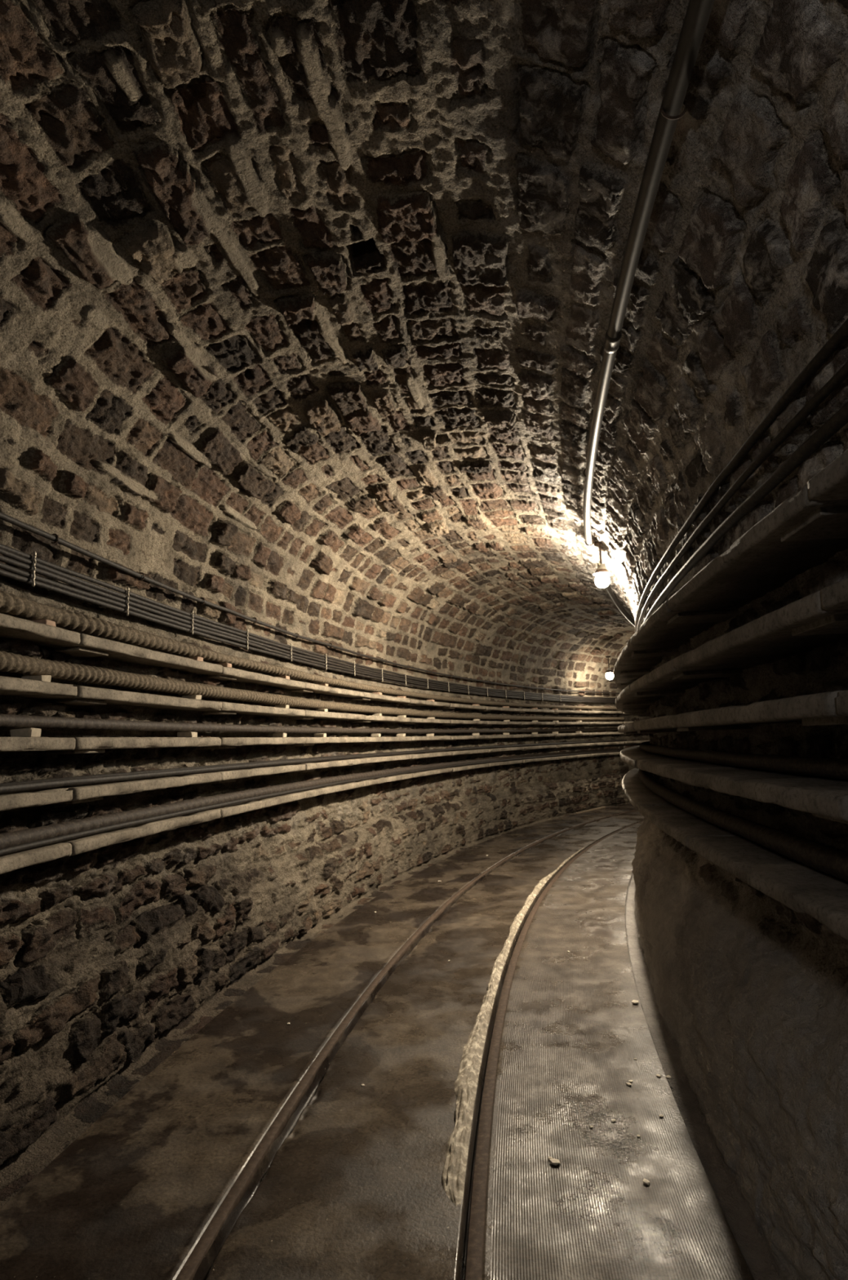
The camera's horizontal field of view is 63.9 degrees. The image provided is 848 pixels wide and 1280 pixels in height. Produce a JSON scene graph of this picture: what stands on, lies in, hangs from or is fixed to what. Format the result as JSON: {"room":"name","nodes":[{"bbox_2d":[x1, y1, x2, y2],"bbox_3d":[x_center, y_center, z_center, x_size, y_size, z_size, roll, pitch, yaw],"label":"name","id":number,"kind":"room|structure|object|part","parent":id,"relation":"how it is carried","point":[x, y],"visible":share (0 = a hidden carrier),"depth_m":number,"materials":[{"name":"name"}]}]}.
{"room":"underground passage","nodes":[
{"label":"underground passage","id":0,"kind":"room"},
{"bbox_2d":[0,803,754,1279],"bbox_3d":[3.224,2.481,6.968,6.934,0.069,27.330,-6,-9,24],"label":"floor","id":1,"kind":"structure","parent":0,"point":[351,1188],"depth_m":2.73,"materials":[{"name":"concrete"}]},
{"bbox_2d":[175,809,637,1279],"bbox_3d":[1.950,2.621,7.629,2.531,0.049,19.596,-6,-9,23],"label":"steel rail","id":2,"kind":"object","parent":1,"relation":"in","point":[235,1195],"visible":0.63,"depth_m":2.80,"materials":[{"name":"metal"}]},
{"bbox_2d":[441,847,583,1206],"bbox_3d":[1.107,2.380,6.112,0.449,0.043,8.184,-5,-9,17],"label":"strip","id":3,"kind":"object","parent":1,"relation":"on","point":[453,1177],"visible":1,"depth_m":3.02,"materials":[{"name":"beige concrete"}]},
{"bbox_2d":[465,820,643,1279],"bbox_3d":[2.643,2.544,7.274,2.423,0.049,18.773,-6,-9,23],"label":"steel rail","id":4,"kind":"object","parent":1,"relation":"in","point":[474,1262],"visible":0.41,"depth_m":2.68,"materials":[{"name":"metal"}]},
{"bbox_2d":[549,1159,559,1165],"bbox_3d":[0.467,1.860,2.422,0.038,0.013,0.033,-2,-9,0],"label":"chip","id":5,"kind":"object","parent":1,"relation":"on","point":[554,1162],"visible":1,"depth_m":2.42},
{"bbox_2d":[575,806,605,813],"bbox_3d":[3.392,3.454,13.807,0.042,0.029,1.233,-9,-11,40],"label":"wood strip","id":6,"kind":"object","parent":1,"relation":"on","point":[602,807],"visible":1,"depth_m":13.78,"materials":[{"name":"brown wood"}]},
{"bbox_2d":[631,1000,639,1004],"bbox_3d":[1.192,2.045,3.835,0.035,0.019,0.041,-9,-11,41],"label":"chip","id":7,"kind":"object","parent":1,"relation":"on","point":[633,1002],"visible":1,"depth_m":3.83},
{"bbox_2d":[642,1177,649,1185],"bbox_3d":[0.752,1.833,2.299,0.022,0.010,0.024,-8,-10,33],"label":"chip","id":8,"kind":"object","parent":1,"relation":"on","point":[646,1181],"visible":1,"depth_m":2.29,"materials":[{"name":"beige stone"}]},
{"bbox_2d":[0,0,847,704],"bbox_3d":[4.630,-0.687,6.810,13.272,1.661,25.051,-2,-9,0],"label":"ceiling","id":9,"kind":"structure","parent":0,"point":[305,306],"depth_m":2.83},
{"bbox_2d":[31,551,36,586],"bbox_3d":[-1.671,-0.305,2.911,0.014,0.156,0.015,-2,-9,0],"label":"strap","id":10,"kind":"object","parent":9,"relation":"attached to","point":[34,552],"visible":1,"depth_m":2.91,"materials":[{"name":"fabric"}]},
{"bbox_2d":[126,586,129,615],"bbox_3d":[-1.570,-0.205,3.601,0.014,0.156,0.015,-2,-9,0],"label":"strap","id":11,"kind":"object","parent":9,"relation":"attached to","point":[128,588],"visible":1,"depth_m":3.60,"materials":[{"name":"metal"}]},
{"bbox_2d":[191,610,193,635],"bbox_3d":[-1.455,-0.109,4.267,0.015,0.156,0.015,-2,-9,0],"label":"strap","id":12,"kind":"object","parent":9,"relation":"attached to","point":[192,620],"visible":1,"depth_m":4.26,"materials":[{"name":"metal"}]},
{"bbox_2d":[246,629,248,650],"bbox_3d":[-1.303,-0.002,5.014,0.015,0.156,0.015,-2,-9,0],"label":"strap","id":13,"kind":"object","parent":9,"relation":"attached to","point":[246,629],"visible":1,"depth_m":5.01,"materials":[{"name":"fabric"}]},
{"bbox_2d":[290,643,292,661],"bbox_3d":[-1.127,0.105,5.768,0.015,0.156,0.015,-2,-9,0],"label":"strap","id":14,"kind":"object","parent":9,"relation":"attached to","point":[291,643],"visible":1,"depth_m":5.77,"materials":[{"name":"fabric"}]},
{"bbox_2d":[0,568,615,702],"bbox_3d":[0.747,0.444,8.116,2.261,0.036,19.297,-5,-9,22],"label":"cable","id":15,"kind":"object","parent":9,"relation":"attached to","point":[2,572],"visible":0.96,"depth_m":4.18,"materials":[{"name":"black rubber"}]},
{"bbox_2d":[0,547,615,699],"bbox_3d":[0.746,0.367,8.126,2.264,0.034,19.294,-5,-9,22],"label":"cable","id":16,"kind":"object","parent":9,"relation":"attached to","point":[3,552],"visible":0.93,"depth_m":4.24,"materials":[{"name":"black rubber"}]},
{"bbox_2d":[0,562,615,702],"bbox_3d":[0.748,0.418,8.119,2.262,0.037,19.294,-5,-9,22],"label":"cable","id":17,"kind":"object","parent":9,"relation":"attached to","point":[2,566],"visible":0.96,"depth_m":4.21,"materials":[{"name":"black rubber"}]},
{"bbox_2d":[0,554,615,701],"bbox_3d":[0.744,0.393,8.124,2.260,0.036,19.299,-5,-9,22],"label":"cable","id":18,"kind":"object","parent":9,"relation":"attached to","point":[2,558],"visible":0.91,"depth_m":4.12,"materials":[{"name":"black rubber"}]},
{"bbox_2d":[0,543,616,698],"bbox_3d":[0.743,0.340,8.130,2.260,0.034,19.297,-5,-9,22],"label":"cable","id":19,"kind":"object","parent":9,"relation":"attached to","point":[42,562],"visible":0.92,"depth_m":4.24,"materials":[{"name":"black rubber"}]},
{"bbox_2d":[0,511,619,693],"bbox_3d":[0.749,0.224,8.144,2.261,0.038,19.288,-5,-9,22],"label":"cable","id":20,"kind":"object","parent":9,"relation":"attached to","point":[4,517],"visible":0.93,"depth_m":4.16,"materials":[{"name":"black rubber"}]},
{"bbox_2d":[51,533,58,543],"bbox_3d":[-1.663,-0.457,3.064,0.037,0.048,0.009,-3,-9,7],"label":"clip","id":21,"kind":"object","parent":20,"relation":"attached to","point":[56,535],"visible":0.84,"depth_m":3.06,"materials":[{"name":"metal"}]},
{"bbox_2d":[138,572,145,580],"bbox_3d":[-1.559,-0.351,3.752,0.037,0.048,0.009,-3,-9,9],"label":"clip","id":22,"kind":"object","parent":20,"relation":"attached to","point":[143,578],"visible":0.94,"depth_m":3.75,"materials":[{"name":"metal"}]},
{"bbox_2d":[592,541,611,587],"bbox_3d":[1.647,-0.698,6.317,0.166,0.438,0.166,-2,-9,0],"label":"lamp","id":23,"kind":"object","parent":9,"relation":"hanging from","point":[602,580],"visible":1,"depth_m":6.27,"materials":[{"name":"white glass"}]},
{"bbox_3d":[1.643,-0.805,6.333,0.100,0.222,0.100,-2,-9,0],"label":"stem","id":24,"kind":"part","parent":23,"relation":"part of","materials":[{"name":"metal"}]},
{"bbox_3d":[1.649,-0.638,6.308,0.166,0.053,0.166,-2,-9,0],"label":"lamp shade","id":25,"kind":"part","parent":23,"relation":"part of","materials":[{"name":"metal"}]},
{"bbox_3d":[1.652,-0.546,6.294,0.136,0.130,0.136,-2,-9,0],"label":"globe","id":26,"kind":"part","parent":23,"relation":"part of","materials":[{"name":"white glass"}]},
{"bbox_2d":[605,656,613,679],"bbox_3d":[3.939,0.597,14.470,0.170,0.505,0.170,-2,-9,0],"label":"lamp","id":27,"kind":"object","parent":9,"relation":"hanging from","point":[609,675],"visible":1,"depth_m":14.40,"materials":[{"name":"white glass"}]},
{"bbox_3d":[3.945,0.766,14.445,0.170,0.162,0.170,-2,-9,0],"label":"globe","id":28,"kind":"part","parent":27,"relation":"part of","materials":[{"name":"white glass"}]},
{"bbox_2d":[604,584,635,626],"bbox_3d":[2.638,-0.428,9.024,0.122,0.249,2.804,-6,-9,25],"label":"conduit pipe","id":29,"kind":"object","parent":9,"relation":"hanging from","point":[607,588],"visible":0.63,"depth_m":8.80,"materials":[{"name":"grey metal"}]},
{"bbox_2d":[582,0,715,546],"bbox_3d":[0.958,-1.317,3.263,0.248,0.177,5.756,-3,-9,9],"label":"conduit pipe","id":30,"kind":"object","parent":9,"relation":"hanging from","point":[698,12],"visible":1,"depth_m":2.17,"materials":[{"name":"grey metal"}]},
{"bbox_2d":[589,543,600,566],"bbox_3d":[1.550,-0.778,6.166,0.027,0.162,0.337,-7,-10,28],"label":"cable","id":31,"kind":"object","parent":30,"relation":"attached to","point":[591,546],"visible":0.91,"depth_m":6.14,"materials":[{"name":"metal"}]},
{"bbox_2d":[635,318,847,632],"bbox_3d":[2.707,-0.149,6.263,1.472,0.038,15.043,-5,-9,18],"label":"cable","id":32,"kind":"object","parent":9,"relation":"attached to","point":[841,335],"visible":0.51,"depth_m":2.26,"materials":[{"name":"black rubber"}]},
{"bbox_2d":[636,360,847,631],"bbox_3d":[2.712,-0.062,6.249,1.469,0.035,15.040,-5,-9,18],"label":"cable","id":33,"kind":"object","parent":9,"relation":"attached to","point":[842,375],"visible":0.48,"depth_m":2.27,"materials":[{"name":"black rubber"}]},
{"bbox_2d":[643,401,847,622],"bbox_3d":[2.715,0.043,6.235,1.480,0.046,15.046,-5,-9,18],"label":"cable","id":34,"kind":"object","parent":9,"relation":"attached to","point":[840,418],"visible":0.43,"depth_m":2.21,"materials":[{"name":"black rubber"}]},
{"bbox_2d":[0,487,847,1279],"bbox_3d":[4.296,1.254,6.545,14.336,2.236,25.116,-2,-9,0],"label":"wall","id":35,"kind":"structure","parent":0,"point":[113,957],"depth_m":3.23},
{"bbox_2d":[0,751,620,874],"bbox_3d":[1.175,1.559,7.937,3.239,0.061,22.075,-6,-9,23],"label":"shelf","id":36,"kind":"object","parent":35,"relation":"attached to","point":[11,862],"visible":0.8,"depth_m":3.85,"materials":[{"name":"beige concrete"}]},
{"bbox_2d":[0,750,621,855],"bbox_3d":[0.526,1.465,7.484,1.959,0.028,18.238,-5,-9,20],"label":"cable","id":37,"kind":"object","parent":36,"relation":"on","point":[6,851],"visible":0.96,"depth_m":3.92,"materials":[{"name":"black rubber"}]},
{"bbox_2d":[0,747,624,848],"bbox_3d":[0.466,1.448,7.513,2.007,0.077,18.311,-5,-9,20],"label":"cable","id":38,"kind":"object","parent":36,"relation":"on","point":[20,837],"visible":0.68,"depth_m":3.98,"materials":[{"name":"black rubber"}]},
{"bbox_2d":[0,613,628,715],"bbox_3d":[1.143,0.659,8.073,3.236,0.074,22.078,-6,-9,23],"label":"shelf","id":39,"kind":"object","parent":35,"relation":"attached to","point":[73,643],"visible":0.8,"depth_m":3.84,"materials":[{"name":"grey concrete"}]},
{"bbox_2d":[30,619,56,626],"bbox_3d":[-1.639,-0.068,2.908,0.099,0.030,0.072,-3,-9,7],"label":"block","id":40,"kind":"object","parent":39,"relation":"on","point":[48,622],"visible":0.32,"depth_m":2.88,"materials":[{"name":"wood"}]},
{"bbox_2d":[187,656,203,661],"bbox_3d":[-1.430,0.122,4.209,0.101,0.027,0.072,-4,-9,11],"label":"block","id":41,"kind":"object","parent":39,"relation":"on","point":[197,658],"visible":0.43,"depth_m":4.18,"materials":[{"name":"wood"}]},
{"bbox_2d":[216,662,231,667],"bbox_3d":[-1.357,0.174,4.586,0.102,0.030,0.072,-4,-9,12],"label":"block","id":42,"kind":"object","parent":39,"relation":"on","point":[224,664],"visible":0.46,"depth_m":4.55,"materials":[{"name":"wood"}]},
{"bbox_2d":[278,675,289,679],"bbox_3d":[-1.150,0.308,5.522,0.096,0.029,0.074,-4,-9,12],"label":"block","id":43,"kind":"object","parent":39,"relation":"on","point":[283,677],"visible":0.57,"depth_m":5.49,"materials":[{"name":"wood"}]},
{"bbox_2d":[0,590,617,710],"bbox_3d":[0.454,0.513,7.644,2.008,0.096,18.294,-5,-9,20],"label":"cable","id":44,"kind":"object","parent":39,"relation":"on","point":[11,603],"visible":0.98,"depth_m":3.91,"materials":[{"name":"rubber"}]},
{"bbox_2d":[0,732,630,754],"bbox_3d":[1.159,1.120,8.003,3.243,0.074,22.072,-6,-9,23],"label":"shelf","id":45,"kind":"object","parent":35,"relation":"attached to","point":[52,745],"visible":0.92,"depth_m":3.94,"materials":[{"name":"beige concrete"}]},
{"bbox_2d":[9,728,41,737],"bbox_3d":[-1.631,0.381,2.783,0.101,0.038,0.067,-3,-9,9],"label":"block","id":46,"kind":"object","parent":45,"relation":"on","point":[24,732],"visible":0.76,"depth_m":2.75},
{"bbox_2d":[177,731,197,737],"bbox_3d":[-1.424,0.571,4.087,0.098,0.036,0.072,-3,-9,9],"label":"block","id":47,"kind":"object","parent":45,"relation":"on","point":[188,734],"visible":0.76,"depth_m":4.06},
{"bbox_2d":[272,733,286,737],"bbox_3d":[-1.147,0.759,5.401,0.099,0.036,0.071,-4,-9,14],"label":"block","id":48,"kind":"object","parent":45,"relation":"on","point":[275,735],"visible":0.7,"depth_m":5.37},
{"bbox_2d":[0,713,617,733],"bbox_3d":[0.461,0.980,7.579,1.992,0.061,18.295,-5,-9,20],"label":"cable","id":49,"kind":"object","parent":45,"relation":"on","point":[6,720],"visible":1,"depth_m":4.09,"materials":[{"name":"black rubber"}]},
{"bbox_2d":[314,733,326,737],"bbox_3d":[-0.944,0.870,6.188,0.096,0.036,0.074,-4,-9,13],"label":"block","id":50,"kind":"object","parent":45,"relation":"on","point":[323,735],"visible":0.77,"depth_m":6.16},
{"bbox_2d":[371,733,381,737],"bbox_3d":[-0.533,1.058,7.540,0.098,0.037,0.073,-5,-9,18],"label":"block","id":51,"kind":"object","parent":45,"relation":"on","point":[372,735],"visible":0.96,"depth_m":7.51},
{"bbox_2d":[396,733,405,737],"bbox_3d":[-0.280,1.155,8.252,0.100,0.038,0.070,-5,-9,20],"label":"block","id":52,"kind":"object","parent":45,"relation":"on","point":[404,734],"visible":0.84,"depth_m":8.22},
{"bbox_2d":[426,733,434,736],"bbox_3d":[0.084,1.280,9.163,0.096,0.038,0.071,-6,-9,22],"label":"block","id":53,"kind":"object","parent":45,"relation":"on","point":[433,734],"visible":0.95,"depth_m":9.13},
{"bbox_2d":[0,675,632,725],"bbox_3d":[1.152,0.893,8.037,3.241,0.074,22.072,-6,-9,23],"label":"shelf","id":54,"kind":"object","parent":35,"relation":"attached to","point":[68,694],"visible":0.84,"depth_m":3.96,"materials":[{"name":"grey concrete"}]},
{"bbox_2d":[21,675,51,681],"bbox_3d":[-1.633,0.164,2.861,0.099,0.031,0.065,-3,-9,7],"label":"block","id":55,"kind":"object","parent":54,"relation":"on","point":[39,677],"visible":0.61,"depth_m":2.83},
{"bbox_2d":[182,694,201,699],"bbox_3d":[-1.424,0.353,4.162,0.101,0.030,0.069,-4,-9,10],"label":"block","id":56,"kind":"object","parent":54,"relation":"on","point":[197,697],"visible":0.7,"depth_m":4.13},
{"bbox_2d":[275,705,288,708],"bbox_3d":[-1.143,0.540,5.476,0.098,0.030,0.071,-4,-9,13],"label":"block","id":57,"kind":"object","parent":54,"relation":"on","point":[277,706],"visible":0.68,"depth_m":5.45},
{"bbox_2d":[0,650,624,720],"bbox_3d":[0.464,0.748,7.612,2.013,0.091,18.295,-5,-9,20],"label":"cable","id":58,"kind":"object","parent":54,"relation":"on","point":[10,662],"visible":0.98,"depth_m":4.12,"materials":[{"name":"rubber"}]},
{"bbox_2d":[315,708,328,711],"bbox_3d":[-0.943,0.651,6.264,0.095,0.032,0.071,-4,-9,16],"label":"block","id":59,"kind":"object","parent":54,"relation":"on","point":[322,709],"visible":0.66,"depth_m":6.24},
{"bbox_2d":[372,713,382,715],"bbox_3d":[-0.527,0.840,7.616,0.100,0.031,0.067,-5,-9,19],"label":"block","id":60,"kind":"object","parent":54,"relation":"on","point":[375,714],"visible":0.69,"depth_m":7.58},
{"bbox_2d":[396,715,406,717],"bbox_3d":[-0.274,0.938,8.325,0.100,0.030,0.073,-5,-9,19],"label":"block","id":61,"kind":"object","parent":54,"relation":"on","point":[398,716],"visible":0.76,"depth_m":8.29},
{"bbox_2d":[0,740,649,811],"bbox_3d":[1.169,1.338,7.970,3.241,0.074,22.071,-6,-9,23],"label":"shelf","id":62,"kind":"object","parent":35,"relation":"attached to","point":[73,794],"visible":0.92,"depth_m":3.91,"materials":[{"name":"beige concrete"}]},
{"bbox_2d":[0,739,620,785],"bbox_3d":[0.463,1.239,7.543,1.976,0.040,18.296,-5,-9,20],"label":"cable","id":63,"kind":"object","parent":62,"relation":"on","point":[191,767],"visible":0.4,"depth_m":4.01,"materials":[{"name":"black rubber"}]},
{"bbox_2d":[0,739,626,793],"bbox_3d":[0.509,1.237,7.522,1.962,0.034,18.249,-5,-9,20],"label":"cable","id":64,"kind":"object","parent":62,"relation":"on","point":[78,781],"visible":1,"depth_m":3.98,"materials":[{"name":"black rubber"}]},
{"bbox_2d":[613,448,847,690],"bbox_3d":[3.460,0.405,6.889,2.878,0.071,19.135,-6,-9,22],"label":"shelf","id":65,"kind":"object","parent":35,"relation":"attached to","point":[809,527],"visible":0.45,"depth_m":2.05,"materials":[{"name":"grey concrete"}]},
{"bbox_2d":[615,577,847,716],"bbox_3d":[3.470,0.642,6.853,2.873,0.071,19.136,-6,-9,22],"label":"shelf","id":66,"kind":"object","parent":35,"relation":"attached to","point":[818,619],"visible":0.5,"depth_m":2.04,"materials":[{"name":"grey concrete"}]},
{"bbox_2d":[617,689,847,733],"bbox_3d":[3.478,0.860,6.823,2.877,0.071,19.136,-6,-9,22],"label":"shelf","id":67,"kind":"object","parent":35,"relation":"attached to","point":[831,708],"visible":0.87,"depth_m":1.83,"materials":[{"name":"grey concrete"}]},
{"bbox_2d":[619,745,847,824],"bbox_3d":[3.483,1.071,6.790,2.880,0.071,19.135,-6,-9,22],"label":"shelf","id":68,"kind":"object","parent":35,"relation":"attached to","point":[826,797],"visible":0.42,"depth_m":1.96,"materials":[{"name":"grey concrete"}]},
{"bbox_2d":[639,741,847,779],"bbox_3d":[2.715,0.930,6.114,1.496,0.054,15.077,-5,-9,18],"label":"cable","id":69,"kind":"object","parent":68,"relation":"on","point":[837,768],"visible":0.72,"depth_m":2.21,"materials":[{"name":"black rubber"}]},
{"bbox_2d":[622,768,847,941],"bbox_3d":[3.492,1.312,6.754,2.880,0.051,19.135,-6,-9,22],"label":"shelf","id":70,"kind":"object","parent":35,"relation":"attached to","point":[802,888],"visible":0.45,"depth_m":2.06,"materials":[{"name":"grey concrete"}]},
{"bbox_2d":[638,768,847,882],"bbox_3d":[2.702,1.173,6.085,1.511,0.076,15.100,-5,-9,18],"label":"cable","id":71,"kind":"object","parent":70,"relation":"on","point":[828,860],"visible":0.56,"depth_m":2.16,"materials":[{"name":"black rubber"}]}
]}

